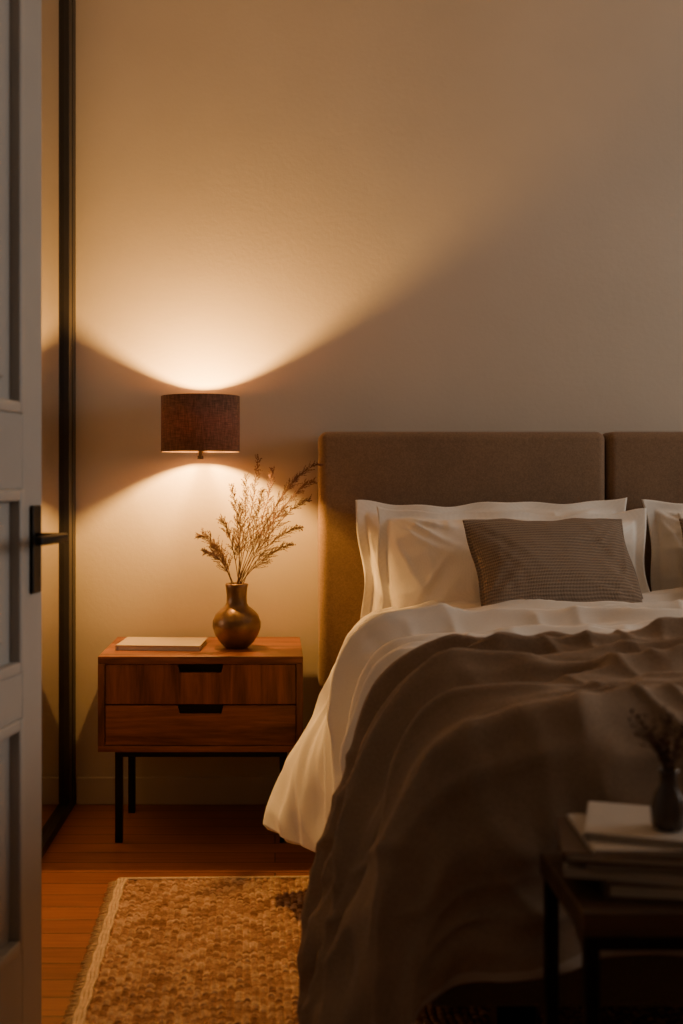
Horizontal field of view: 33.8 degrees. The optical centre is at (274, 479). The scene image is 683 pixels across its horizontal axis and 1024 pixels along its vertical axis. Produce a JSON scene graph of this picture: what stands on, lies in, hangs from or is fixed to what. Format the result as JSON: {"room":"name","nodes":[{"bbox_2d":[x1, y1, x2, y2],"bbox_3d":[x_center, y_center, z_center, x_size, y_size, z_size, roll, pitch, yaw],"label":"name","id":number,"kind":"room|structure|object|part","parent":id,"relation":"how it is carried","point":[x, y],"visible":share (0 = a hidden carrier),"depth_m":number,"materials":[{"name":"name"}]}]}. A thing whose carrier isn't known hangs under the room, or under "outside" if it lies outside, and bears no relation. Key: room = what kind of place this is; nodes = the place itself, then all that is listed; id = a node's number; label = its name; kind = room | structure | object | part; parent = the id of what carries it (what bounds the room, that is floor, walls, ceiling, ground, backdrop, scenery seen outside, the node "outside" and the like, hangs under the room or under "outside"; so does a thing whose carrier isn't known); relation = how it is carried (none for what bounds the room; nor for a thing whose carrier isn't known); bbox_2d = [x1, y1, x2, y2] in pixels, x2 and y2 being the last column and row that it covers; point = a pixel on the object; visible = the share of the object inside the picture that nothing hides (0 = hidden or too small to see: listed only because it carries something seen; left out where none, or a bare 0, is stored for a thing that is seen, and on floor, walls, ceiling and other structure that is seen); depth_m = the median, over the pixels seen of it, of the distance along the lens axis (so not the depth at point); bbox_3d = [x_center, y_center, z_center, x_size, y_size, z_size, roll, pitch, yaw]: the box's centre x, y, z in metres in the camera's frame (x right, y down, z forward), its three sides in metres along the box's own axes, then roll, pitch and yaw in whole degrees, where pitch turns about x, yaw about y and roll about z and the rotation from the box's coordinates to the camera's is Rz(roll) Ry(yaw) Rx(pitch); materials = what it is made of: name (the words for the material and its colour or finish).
{"room":"bedroom","nodes":[
{"label":"bedroom","id":0,"kind":"room"},
{"bbox_2d":[0,951,21,1023],"bbox_3d":[-0.494,0.874,1.567,0.040,0.188,0.615,0,0,10],"label":"rail","id":1,"kind":"object","parent":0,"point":[11,976],"visible":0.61,"depth_m":1.82,"materials":[{"name":"paint"}]},
{"bbox_2d":[0,737,9,949],"bbox_3d":[-0.494,0.588,1.567,0.028,0.385,0.615,0,0,10],"label":"panel","id":2,"kind":"object","parent":1,"relation":"attached to","point":[5,744],"depth_m":1.83,"materials":[{"name":"paint"}]},
{"bbox_3d":[-0.494,0.588,1.567,0.028,0.275,0.505,0,0,10],"label":"field","id":3,"kind":"part","parent":2,"relation":"part of","materials":[{"name":"grey paint"}]},
{"bbox_2d":[0,720,19,741],"bbox_3d":[-0.494,0.405,1.570,0.048,0.020,0.580,0,0,10],"label":"trim","id":4,"kind":"structure","parent":2,"relation":"attached to","point":[12,728],"depth_m":1.81,"materials":[{"name":"paint"}]},
{"bbox_2d":[10,718,23,951],"bbox_3d":[-0.441,0.588,1.862,0.048,0.385,0.020,0,0,10],"label":"trim","id":5,"kind":"structure","parent":2,"relation":"attached to","point":[16,740],"depth_m":1.85,"materials":[{"name":"paint"}]},
{"bbox_2d":[0,941,19,972],"bbox_3d":[-0.494,0.770,1.570,0.048,0.020,0.580,0,0,10],"label":"trim","id":6,"kind":"structure","parent":1,"relation":"on","point":[11,949],"depth_m":1.81,"materials":[{"name":"paint"}]},
{"bbox_2d":[36,533,57,535],"bbox_3d":[-0.385,0.098,1.908,0.055,0.016,0.024,0,0,0],"label":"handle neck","id":7,"kind":"object","parent":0,"point":[37,534],"depth_m":1.90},
{"bbox_2d":[34,533,67,545],"bbox_3d":[-0.369,0.098,1.853,0.035,0.016,0.121,0,0,0],"label":"lever","id":8,"kind":"object","parent":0,"point":[50,539],"depth_m":1.83,"materials":[{"name":"black metal"}]},
{"bbox_2d":[42,804,314,1023],"bbox_3d":[0.650,1.020,0.800,5.300,0.080,5.400,0,0,0],"label":"floor","id":9,"kind":"structure","parent":0,"point":[78,866],"depth_m":2.90,"materials":[{"name":"brown wood"}]},
{"bbox_2d":[21,0,41,1023],"bbox_3d":[-0.429,-0.046,1.911,0.047,2.028,0.085,0,0,10],"label":"stile","id":10,"kind":"object","parent":9,"relation":"on","point":[32,415],"depth_m":1.91,"materials":[{"name":"paint"}]},
{"bbox_3d":[-0.408,0.118,1.913,0.007,0.150,0.038,0,0,10],"label":"handle","id":11,"kind":"part","parent":10,"relation":"part of","materials":[{"name":"black metal"}]},
{"bbox_3d":[-0.408,0.118,1.913,0.007,0.150,0.038,0,0,10],"label":"plate","id":12,"kind":"part","parent":10,"relation":"part of","materials":[{"name":"black metal"}]},
{"bbox_2d":[42,0,75,857],"bbox_3d":[-0.636,-0.300,2.274,0.068,2.560,2.248,0,0,0],"label":"door","id":13,"kind":"structure","parent":9,"relation":"on","point":[58,16],"depth_m":3.20,"materials":[{"name":"mirror"}]},
{"bbox_3d":[-0.627,-0.285,2.250,0.015,2.470,2.100,0,0,0],"label":"mirror panel","id":14,"kind":"part","parent":13,"relation":"part of","materials":[{"name":"clear glass"}]},
{"bbox_2d":[98,637,302,842],"bbox_3d":[-0.200,0.726,3.188,0.549,0.508,0.375,0,0,0],"label":"nightstand","id":15,"kind":"object","parent":9,"relation":"on","point":[216,700],"visible":0.85,"depth_m":3.00,"materials":[{"name":"brown wood"}]},
{"bbox_3d":[-0.422,0.863,3.040,0.020,0.234,0.020,0,0,0],"label":"leg","id":16,"kind":"part","parent":15,"relation":"part of","materials":[{"name":"black metal"}]},
{"bbox_3d":[-0.422,0.863,3.310,0.020,0.234,0.020,0,0,0],"label":"leg","id":17,"kind":"part","parent":15,"relation":"part of","materials":[{"name":"black metal"}]},
{"bbox_2d":[115,637,207,650],"bbox_3d":[-0.319,0.465,3.180,0.236,0.015,0.165,0,0,4],"label":"notebook","id":18,"kind":"object","parent":15,"relation":"on","point":[129,643],"visible":1,"depth_m":3.13,"materials":[{"name":"paper"}]},
{"bbox_3d":[-0.200,0.547,3.014,0.509,0.106,0.020,0,0,0],"label":"drawer","id":19,"kind":"part","parent":15,"relation":"part of","materials":[{"name":"brown wood"}]},
{"bbox_3d":[-0.200,0.506,3.017,0.120,0.023,0.006,0,0,0],"label":"drawer pull","id":20,"kind":"part","parent":15,"relation":"part of","materials":[{"name":"black metal"}]},
{"bbox_3d":[-0.200,0.657,3.014,0.509,0.106,0.020,0,0,0],"label":"drawer","id":21,"kind":"part","parent":15,"relation":"part of","materials":[{"name":"brown wood"}]},
{"bbox_3d":[-0.200,0.617,3.017,0.120,0.023,0.006,0,0,0],"label":"drawer pull","id":22,"kind":"part","parent":15,"relation":"part of","materials":[{"name":"black metal"}]},
{"bbox_3d":[-0.200,0.738,3.040,0.465,0.020,0.020,0,0,0],"label":"rail","id":23,"kind":"part","parent":15,"relation":"part of","materials":[{"name":"black metal"}]},
{"bbox_2d":[194,454,323,648],"bbox_3d":[-0.044,0.199,3.143,0.362,0.545,0.210,0,0,0],"label":"vase","id":24,"kind":"object","parent":15,"relation":"on","point":[236,625],"visible":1,"depth_m":3.13,"materials":[{"name":"brown ceramic"}]},
{"bbox_3d":[0.023,0.863,3.040,0.020,0.234,0.020,0,0,0],"label":"leg","id":25,"kind":"part","parent":15,"relation":"part of","materials":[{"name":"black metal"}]},
{"bbox_2d":[61,876,682,1023],"bbox_3d":[0.870,0.974,1.881,2.506,0.011,1.798,0,0,-2],"label":"jute rug","id":26,"kind":"object","parent":9,"relation":"on","point":[203,949],"visible":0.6,"depth_m":2.27,"materials":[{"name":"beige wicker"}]},
{"bbox_2d":[540,852,682,1023],"bbox_3d":[0.601,0.724,1.349,0.518,0.488,0.207,0,0,0],"label":"side table","id":27,"kind":"object","parent":26,"relation":"on","point":[604,924],"visible":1,"depth_m":1.25,"materials":[{"name":"brown wood"}]},
{"bbox_3d":[0.354,0.738,1.438,0.016,0.460,0.016,0,0,0],"label":"leg","id":28,"kind":"part","parent":27,"relation":"part of","materials":[{"name":"black metal"}]},
{"bbox_3d":[0.354,0.738,1.257,0.016,0.460,0.016,0,0,0],"label":"leg","id":29,"kind":"part","parent":27,"relation":"part of","materials":[{"name":"black metal"}]},
{"bbox_2d":[555,801,682,902],"bbox_3d":[0.472,0.447,1.352,0.254,0.066,0.170,0,0,11],"label":"book stack","id":30,"kind":"object","parent":27,"relation":"on","point":[617,845],"visible":0.95,"depth_m":1.30,"materials":[{"name":"paper"}]},
{"bbox_2d":[628,706,682,831],"bbox_3d":[0.466,0.338,1.334,0.084,0.153,0.050,0,0,0],"label":"vase","id":31,"kind":"object","parent":30,"relation":"on","point":[666,808],"visible":1,"depth_m":1.33,"materials":[{"name":"ceramic"}]},
{"bbox_3d":[0.600,0.516,1.257,0.476,0.016,0.016,0,0,0],"label":"rail","id":32,"kind":"part","parent":27,"relation":"part of","materials":[{"name":"black metal"}]},
{"bbox_2d":[318,432,682,1023],"bbox_3d":[0.968,0.419,2.498,1.680,1.122,1.796,0,0,0],"label":"bed","id":33,"kind":"object","parent":9,"relation":"on","point":[442,469],"visible":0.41,"depth_m":3.27,"materials":[{"name":"fabric"}]},
{"bbox_3d":[0.547,0.239,3.324,0.838,0.762,0.117,0,0,0],"label":"headboard panel","id":34,"kind":"part","parent":33,"relation":"part of","materials":[{"name":"fabric"}]},
{"bbox_2d":[263,587,682,851],"bbox_3d":[0.962,0.554,2.253,1.988,0.599,1.482,0,0,0],"label":"duvet","id":35,"kind":"object","parent":33,"relation":"on","point":[298,806],"visible":0.34,"depth_m":2.53,"materials":[{"name":"fabric"}]},
{"bbox_2d":[296,617,682,1023],"bbox_3d":[0.958,0.584,1.789,1.870,0.700,0.650,0,0,0],"label":"throw blanket","id":36,"kind":"object","parent":35,"relation":"on","point":[464,754],"visible":0.9,"depth_m":1.54,"materials":[{"name":"fabric"}]},
{"bbox_2d":[462,518,642,605],"bbox_3d":[0.713,0.215,2.851,0.454,0.232,0.171,0,0,-12],"label":"throw pillow","id":37,"kind":"object","parent":35,"relation":"on","point":[571,559],"visible":0.92,"depth_m":2.80,"materials":[{"name":"brown fabric"}]},
{"bbox_2d":[679,518,682,536],"bbox_3d":[1.274,0.214,2.851,0.455,0.231,0.167,0,0,10],"label":"throw pillow","id":38,"kind":"object","parent":35,"relation":"on","point":[680,519],"visible":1,"depth_m":2.95,"materials":[{"name":"fabric"}]},
{"bbox_2d":[355,498,626,618],"bbox_3d":[0.623,0.265,3.166,0.780,0.429,0.189,0,0,-4],"label":"pillow","id":39,"kind":"object","parent":33,"relation":"on","point":[367,526],"visible":0.1,"depth_m":3.20,"materials":[{"name":"white fabric"}]},
{"bbox_3d":[0.370,0.862,1.750,0.060,0.213,0.060,0,0,0],"label":"leg","id":40,"kind":"part","parent":33,"relation":"part of","materials":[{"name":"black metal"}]},
{"bbox_2d":[377,506,649,608],"bbox_3d":[0.639,0.271,3.005,0.759,0.398,0.256,0,0,2],"label":"pillow","id":41,"kind":"object","parent":33,"relation":"on","point":[423,556],"visible":0.35,"depth_m":3.00,"materials":[{"name":"white fabric"}]},
{"bbox_3d":[0.960,0.695,2.432,1.480,0.120,1.663,0,0,0],"label":"frame","id":42,"kind":"part","parent":33,"relation":"part of","materials":[{"name":"fabric"}]},
{"bbox_3d":[1.389,0.239,3.324,0.838,0.762,0.117,0,0,0],"label":"headboard panel","id":43,"kind":"part","parent":33,"relation":"part of","materials":[{"name":"fabric"}]},
{"bbox_2d":[642,499,682,590],"bbox_3d":[1.433,0.264,3.166,0.766,0.428,0.185,0,0,1],"label":"pillow","id":44,"kind":"object","parent":33,"relation":"on","point":[665,531],"visible":0.55,"depth_m":3.18,"materials":[{"name":"white fabric"}]},
{"bbox_3d":[-0.558,-0.046,1.215,0.056,2.028,0.105,0,0,0],"label":"stile","id":45,"kind":"object","parent":9,"relation":"on","visible":0},
{"bbox_2d":[0,673,21,727],"bbox_3d":[-0.494,0.357,1.567,0.040,0.075,0.615,0,0,10],"label":"rail","id":46,"kind":"object","parent":45,"relation":"attached to","point":[10,688],"visible":0.79,"depth_m":1.82,"materials":[{"name":"paint"}]},
{"bbox_2d":[0,502,9,665],"bbox_3d":[-0.494,0.168,1.567,0.028,0.305,0.615,0,0,10],"label":"panel","id":47,"kind":"object","parent":46,"relation":"attached to","point":[4,506],"depth_m":1.83,"materials":[{"name":"paint"}]},
{"bbox_3d":[-0.494,0.168,1.567,0.028,0.195,0.505,0,0,10],"label":"field","id":48,"kind":"part","parent":47,"relation":"part of","materials":[{"name":"grey paint"}]},
{"bbox_2d":[0,662,19,681],"bbox_3d":[-0.494,0.310,1.570,0.048,0.020,0.580,0,0,10],"label":"trim","id":49,"kind":"structure","parent":47,"relation":"attached to","point":[10,669],"depth_m":1.81,"materials":[{"name":"paint"}]},
{"bbox_2d":[0,489,19,501],"bbox_3d":[-0.494,0.025,1.570,0.048,0.020,0.580,0,0,10],"label":"trim","id":50,"kind":"structure","parent":47,"relation":"attached to","point":[6,495],"depth_m":1.81,"materials":[{"name":"paint"}]},
{"bbox_2d":[10,489,23,672],"bbox_3d":[-0.441,0.168,1.862,0.048,0.305,0.020,0,0,10],"label":"trim","id":51,"kind":"structure","parent":47,"relation":"attached to","point":[16,507],"depth_m":1.85,"materials":[{"name":"paint"}]},
{"bbox_2d":[0,411,21,488],"bbox_3d":[-0.494,-0.048,1.567,0.040,0.125,0.615,0,0,10],"label":"rail","id":52,"kind":"object","parent":45,"relation":"attached to","point":[10,423],"visible":1,"depth_m":1.82,"materials":[{"name":"paint"}]},
{"bbox_2d":[0,0,9,399],"bbox_3d":[-0.494,-0.515,1.567,0.028,0.810,0.615,0,0,10],"label":"panel","id":53,"kind":"object","parent":52,"relation":"attached to","point":[4,381],"depth_m":1.83,"materials":[{"name":"paint"}]},
{"bbox_3d":[-0.494,-0.515,1.567,0.028,0.700,0.505,0,0,10],"label":"field","id":54,"kind":"part","parent":53,"relation":"part of","materials":[{"name":"grey paint"}]},
{"bbox_2d":[10,0,23,413],"bbox_3d":[-0.441,-0.515,1.862,0.048,0.810,0.020,0,0,10],"label":"trim","id":55,"kind":"structure","parent":53,"relation":"attached to","point":[16,6],"depth_m":1.85,"materials":[{"name":"paint"}]},
{"bbox_2d":[0,398,19,412],"bbox_3d":[-0.494,-0.120,1.570,0.048,0.020,0.580,0,0,10],"label":"trim","id":56,"kind":"structure","parent":52,"relation":"on","point":[6,405],"depth_m":1.81,"materials":[{"name":"paint"}]},
{"bbox_2d":[76,0,682,777],"bbox_3d":[0.700,-0.395,3.450,5.200,2.750,0.100,0,0,0],"label":"wall","id":57,"kind":"structure","parent":0,"point":[323,216],"depth_m":3.40,"materials":[{"name":"paint"}]},
{"bbox_2d":[76,777,277,804],"bbox_3d":[1.300,0.939,3.392,3.800,0.082,0.016,0,0,0],"label":"baseboard","id":58,"kind":"structure","parent":57,"relation":"attached to","point":[89,790],"depth_m":3.38,"materials":[{"name":"paint"}]},
{"bbox_2d":[161,393,239,458],"bbox_3d":[-0.215,-0.150,3.262,0.227,0.181,0.276,0,0,0],"label":"wall lamp","id":59,"kind":"object","parent":57,"relation":"attached to","point":[200,423],"visible":1,"depth_m":3.14,"materials":[{"name":"fabric"}]}
]}

